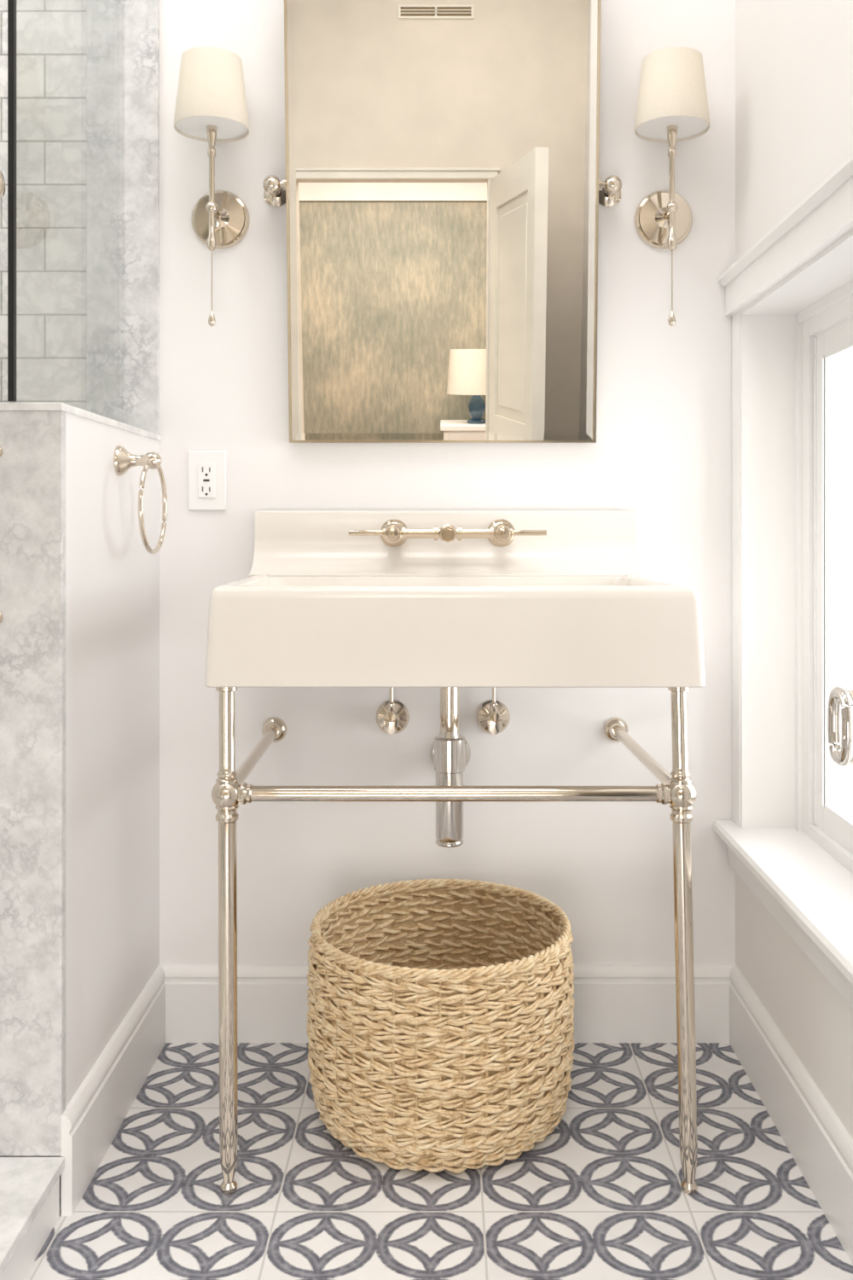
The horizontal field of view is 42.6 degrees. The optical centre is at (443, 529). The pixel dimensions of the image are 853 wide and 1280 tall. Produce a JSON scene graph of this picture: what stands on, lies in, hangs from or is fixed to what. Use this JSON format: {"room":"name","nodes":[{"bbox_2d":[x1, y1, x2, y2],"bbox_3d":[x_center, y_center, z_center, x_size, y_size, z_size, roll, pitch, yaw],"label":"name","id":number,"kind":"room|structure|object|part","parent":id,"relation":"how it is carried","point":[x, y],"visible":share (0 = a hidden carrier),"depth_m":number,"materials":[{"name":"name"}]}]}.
{"room":"bathroom","nodes":[
{"label":"bathroom","id":0,"kind":"room"},
{"bbox_2d":[0,402,161,1208],"bbox_3d":[-0.637,0.408,1.864,0.166,1.184,0.554,0,0,0],"label":"wall","id":1,"kind":"structure","parent":0,"point":[79,582],"depth_m":1.61,"materials":[{"name":"paint"}]},
{"bbox_2d":[0,612,3,623],"bbox_3d":[-0.650,0.130,1.577,0.018,0.018,0.025,0,0,0],"label":"stud","id":2,"kind":"object","parent":1,"relation":"attached to","point":[1,614],"visible":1,"depth_m":1.59,"materials":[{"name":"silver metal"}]},
{"bbox_2d":[0,447,3,457],"bbox_3d":[-0.650,-0.112,1.577,0.018,0.018,0.025,0,0,0],"label":"stud","id":3,"kind":"object","parent":1,"relation":"attached to","point":[1,449],"visible":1,"depth_m":1.59,"materials":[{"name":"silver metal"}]},
{"bbox_3d":[-0.638,0.370,1.599,0.164,1.085,0.018,0,0,0],"label":"panel","id":4,"kind":"part","parent":1,"relation":"part of","materials":[{"name":"stone"}]},
{"bbox_2d":[61,964,165,1215],"bbox_3d":[-0.549,0.926,1.865,0.016,0.147,0.551,0,0,0],"label":"baseboard","id":5,"kind":"structure","parent":1,"relation":"attached to","point":[96,1113],"depth_m":1.78,"materials":[{"name":"paint"}]},
{"bbox_2d":[113,445,167,554],"bbox_3d":[-0.520,-0.050,1.869,0.073,0.186,0.164,0,0,0],"label":"towel ring","id":6,"kind":"object","parent":1,"relation":"attached to","point":[124,460],"visible":1,"depth_m":1.86,"materials":[{"name":"silver metal"}]},
{"bbox_3d":[-0.520,-0.117,1.869,0.073,0.052,0.052,0,0,0],"label":"ring post","id":7,"kind":"part","parent":6,"relation":"part of","materials":[{"name":"silver metal"}]},
{"bbox_2d":[0,0,735,964],"bbox_3d":[-0.489,-0.450,2.191,2.422,2.900,0.100,0,0,0],"label":"wall","id":8,"kind":"structure","parent":0,"point":[662,450],"depth_m":2.14,"materials":[{"name":"paint"}]},
{"bbox_2d":[86,0,159,435],"bbox_3d":[-0.627,-1.042,2.135,0.140,1.716,0.012,0,0,0],"label":"trim","id":9,"kind":"structure","parent":8,"relation":"attached to","point":[123,36],"depth_m":2.13,"materials":[{"name":"stone"}]},
{"bbox_2d":[187,450,226,510],"bbox_3d":[-0.463,-0.095,2.136,0.075,0.117,0.010,0,0,0],"label":"electrical outlet","id":10,"kind":"object","parent":8,"relation":"attached to","point":[206,469],"visible":1,"depth_m":2.13,"materials":[{"name":"white plastic"}]},
{"bbox_2d":[197,463,215,497],"bbox_3d":[-0.463,-0.095,2.134,0.033,0.067,0.004,0,0,0],"label":"receptacle","id":11,"kind":"object","parent":10,"relation":"attached to","point":[206,471],"depth_m":2.13,"materials":[{"name":"white plastic"}]},
{"bbox_2d":[173,46,250,326],"bbox_3d":[-0.437,-0.633,2.065,0.140,0.503,0.152,0,0,0],"label":"wall sconce","id":12,"kind":"object","parent":8,"relation":"attached to","point":[211,103],"visible":1,"depth_m":2.04,"materials":[{"name":"white fabric"}]},
{"bbox_3d":[-0.437,-0.819,2.059,0.140,0.132,0.140,0,0,0],"label":"lamp shade","id":13,"kind":"part","parent":12,"relation":"part of","materials":[{"name":"fabric"}]},
{"bbox_2d":[175,116,248,139],"bbox_3d":[-0.437,-0.759,2.059,0.134,0.002,0.134,0,0,41],"label":"diffuser","id":14,"kind":"object","parent":12,"relation":"attached to","point":[193,127],"depth_m":2.05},
{"bbox_3d":[-0.437,-0.456,2.059,0.015,0.148,0.015,0,0,0],"label":"pull chain","id":15,"kind":"part","parent":12,"relation":"part of","materials":[{"name":"silver metal"}]},
{"bbox_3d":[-0.437,-0.657,2.081,0.026,0.265,0.070,0,0,0],"label":"arm","id":16,"kind":"part","parent":12,"relation":"part of","materials":[{"name":"silver metal"}]},
{"bbox_2d":[375,687,409,734],"bbox_3d":[-0.100,0.317,2.103,0.066,0.168,0.076,0,0,0],"label":"shutoff valve","id":17,"kind":"object","parent":8,"relation":"attached to","point":[392,717],"visible":0.95,"depth_m":2.13,"materials":[{"name":"silver metal"}]},
{"bbox_3d":[-0.100,0.368,2.078,0.028,0.046,0.026,0,0,0],"label":"valve handle","id":18,"kind":"part","parent":17,"relation":"part of","materials":[{"name":"silver metal"}]},
{"bbox_2d":[262,0,622,442],"bbox_3d":[-0.002,-0.656,2.087,0.700,0.978,0.108,0,0,0],"label":"wall mirror","id":19,"kind":"object","parent":8,"relation":"attached to","point":[442,189],"visible":1,"depth_m":2.08,"materials":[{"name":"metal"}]},
{"bbox_2d":[160,964,734,1042],"bbox_3d":[0.007,0.926,2.133,1.129,0.147,0.016,0,0,0],"label":"baseboard","id":20,"kind":"structure","parent":8,"relation":"attached to","point":[614,1003],"depth_m":2.12,"materials":[{"name":"paint"}]},
{"bbox_2d":[476,687,510,734],"bbox_3d":[0.097,0.317,2.103,0.066,0.168,0.076,0,0,0],"label":"shutoff valve","id":21,"kind":"object","parent":8,"relation":"attached to","point":[493,717],"visible":0.94,"depth_m":2.13,"materials":[{"name":"silver metal"}]},
{"bbox_3d":[0.097,0.368,2.078,0.028,0.046,0.026,0,0,0],"label":"valve handle","id":22,"kind":"part","parent":21,"relation":"part of","materials":[{"name":"silver metal"}]},
{"bbox_2d":[634,46,710,326],"bbox_3d":[0.431,-0.633,2.065,0.140,0.503,0.152,0,0,0],"label":"wall sconce","id":23,"kind":"object","parent":8,"relation":"attached to","point":[672,103],"visible":1,"depth_m":2.04,"materials":[{"name":"white fabric"}]},
{"bbox_3d":[0.431,-0.657,2.081,0.026,0.265,0.070,0,0,0],"label":"arm","id":24,"kind":"part","parent":23,"relation":"part of","materials":[{"name":"silver metal"}]},
{"bbox_3d":[0.431,-0.456,2.059,0.015,0.148,0.015,0,0,0],"label":"pull chain","id":25,"kind":"part","parent":23,"relation":"part of","materials":[{"name":"silver metal"}]},
{"bbox_2d":[636,116,709,139],"bbox_3d":[0.431,-0.759,2.059,0.134,0.002,0.134,0,0,41],"label":"diffuser","id":26,"kind":"object","parent":23,"relation":"attached to","point":[648,127],"depth_m":2.05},
{"bbox_3d":[0.431,-0.819,2.059,0.140,0.132,0.140,0,0,0],"label":"lamp shade","id":27,"kind":"part","parent":23,"relation":"part of","materials":[{"name":"fabric"}]},
{"bbox_2d":[23,1042,852,1279],"bbox_3d":[-0.489,1.050,0.891,2.422,0.100,2.500,0,0,0],"label":"floor","id":28,"kind":"structure","parent":0,"point":[602,1197],"depth_m":1.63,"materials":[{"name":"tile"}]},
{"bbox_2d":[0,1157,64,1279],"bbox_3d":[-0.630,0.957,1.141,0.159,0.087,0.899,0,0,0],"label":"shower curb","id":29,"kind":"object","parent":28,"relation":"on","point":[29,1186],"visible":1,"depth_m":1.50,"materials":[{"name":"stone"}]},
{"bbox_2d":[0,0,16,401],"bbox_3d":[-0.678,-0.345,1.460,0.113,2.510,1.338,0,0,0],"label":"shower door frame","id":30,"kind":"structure","parent":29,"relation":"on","point":[11,3],"depth_m":1.58,"materials":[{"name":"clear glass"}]},
{"bbox_3d":[-0.680,-0.490,1.549,0.110,0.042,0.042,0,0,0],"label":"door knob","id":31,"kind":"part","parent":30,"relation":"part of","materials":[{"name":"silver metal"}]},
{"bbox_2d":[305,878,575,1173],"bbox_3d":[-0.006,0.836,1.889,0.462,0.324,0.462,0,0,-13],"label":"woven basket","id":32,"kind":"object","parent":28,"relation":"on","point":[440,1022],"visible":1,"depth_m":1.71,"materials":[{"name":"beige wicker"}]},
{"bbox_2d":[204,510,705,1194],"bbox_3d":[0.010,0.482,1.875,0.758,1.036,0.531,0,0,0],"label":"sink","id":33,"kind":"object","parent":28,"relation":"on","point":[319,605],"visible":1,"depth_m":1.64,"materials":[{"name":"white ceramic"}]},
{"bbox_3d":[-0.327,0.616,1.652,0.036,0.768,0.036,0,0,0],"label":"leg","id":34,"kind":"part","parent":33,"relation":"part of","materials":[{"name":"silver metal"}]},
{"bbox_3d":[-0.329,0.397,1.903,0.021,0.028,0.461,0,0,0],"label":"rail","id":35,"kind":"part","parent":33,"relation":"part of","materials":[{"name":"silver metal"}]},
{"bbox_2d":[349,518,546,546],"bbox_3d":[0.008,0.008,2.022,0.368,0.054,0.170,0,0,0],"label":"faucet","id":36,"kind":"object","parent":33,"relation":"attached to","point":[394,532],"visible":1,"depth_m":2.04,"materials":[{"name":"silver metal"}]},
{"bbox_3d":[-0.128,0.008,2.024,0.096,0.029,0.024,0,0,0],"label":"lever handle","id":37,"kind":"part","parent":36,"relation":"part of","materials":[{"name":"silver metal"}]},
{"bbox_3d":[0.008,0.008,2.002,0.035,0.035,0.131,0,0,0],"label":"spout","id":38,"kind":"part","parent":36,"relation":"part of","materials":[{"name":"silver metal"}]},
{"bbox_3d":[0.144,0.008,2.024,0.096,0.029,0.024,0,0,0],"label":"lever handle","id":39,"kind":"part","parent":36,"relation":"part of","materials":[{"name":"silver metal"}]},
{"bbox_2d":[430,687,471,847],"bbox_3d":[0.013,0.393,2.017,0.080,0.321,0.248,0,0,0],"label":"trap","id":40,"kind":"object","parent":33,"relation":"attached to","point":[450,751],"visible":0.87,"depth_m":1.90,"materials":[{"name":"silver metal"}]},
{"bbox_3d":[0.016,0.400,1.652,0.626,0.023,0.023,0,0,0],"label":"rail","id":41,"kind":"part","parent":33,"relation":"part of","materials":[{"name":"silver metal"}]},
{"bbox_2d":[204,510,705,687],"bbox_3d":[0.010,0.099,1.873,0.758,0.270,0.527,0,0,0],"label":"basin","id":42,"kind":"object","parent":33,"relation":"in","point":[319,605],"depth_m":1.62,"materials":[{"name":"white ceramic"}]},
{"bbox_3d":[0.348,0.397,1.903,0.021,0.028,0.462,0,0,-3],"label":"rail","id":43,"kind":"part","parent":33,"relation":"part of","materials":[{"name":"silver metal"}]},
{"bbox_3d":[0.362,0.616,1.652,0.045,0.768,0.036,0,0,0],"label":"leg","id":44,"kind":"part","parent":33,"relation":"part of","materials":[{"name":"silver metal"}]},
{"bbox_2d":[735,0,852,1139],"bbox_3d":[0.647,-0.450,0.891,0.150,2.900,2.500,0,0,0],"label":"wall","id":45,"kind":"structure","parent":0,"point":[794,58],"depth_m":1.80,"materials":[{"name":"paint"}]},
{"bbox_2d":[713,154,852,1009],"bbox_3d":[0.627,0.086,1.711,0.198,1.158,0.860,0,0,0],"label":"window","id":46,"kind":"structure","parent":45,"relation":"in","point":[788,838],"depth_m":2.02,"materials":[{"name":"paint"}]},
{"bbox_3d":[0.626,0.618,1.710,0.196,0.095,0.859,0,0,0],"label":"sill","id":47,"kind":"part","parent":46,"relation":"part of","materials":[{"name":"paint"}]},
{"bbox_3d":[0.692,0.081,1.746,0.046,0.984,0.669,0,0,0],"label":"frame","id":48,"kind":"part","parent":46,"relation":"part of","materials":[{"name":"paint"}]},
{"bbox_3d":[0.699,0.095,1.746,0.027,0.910,0.558,0,0,0],"label":"sash","id":49,"kind":"part","parent":46,"relation":"part of","materials":[{"name":"paint"}]},
{"bbox_3d":[0.666,0.323,1.791,0.048,0.129,0.085,0,0,0],"label":"handle","id":50,"kind":"part","parent":46,"relation":"part of","materials":[{"name":"silver metal"}]},
{"bbox_2d":[729,964,852,1264],"bbox_3d":[0.564,0.926,0.891,0.016,0.147,2.500,0,0,0],"label":"baseboard","id":51,"kind":"structure","parent":45,"relation":"attached to","point":[822,1148],"depth_m":1.72,"materials":[{"name":"paint"}]}
]}

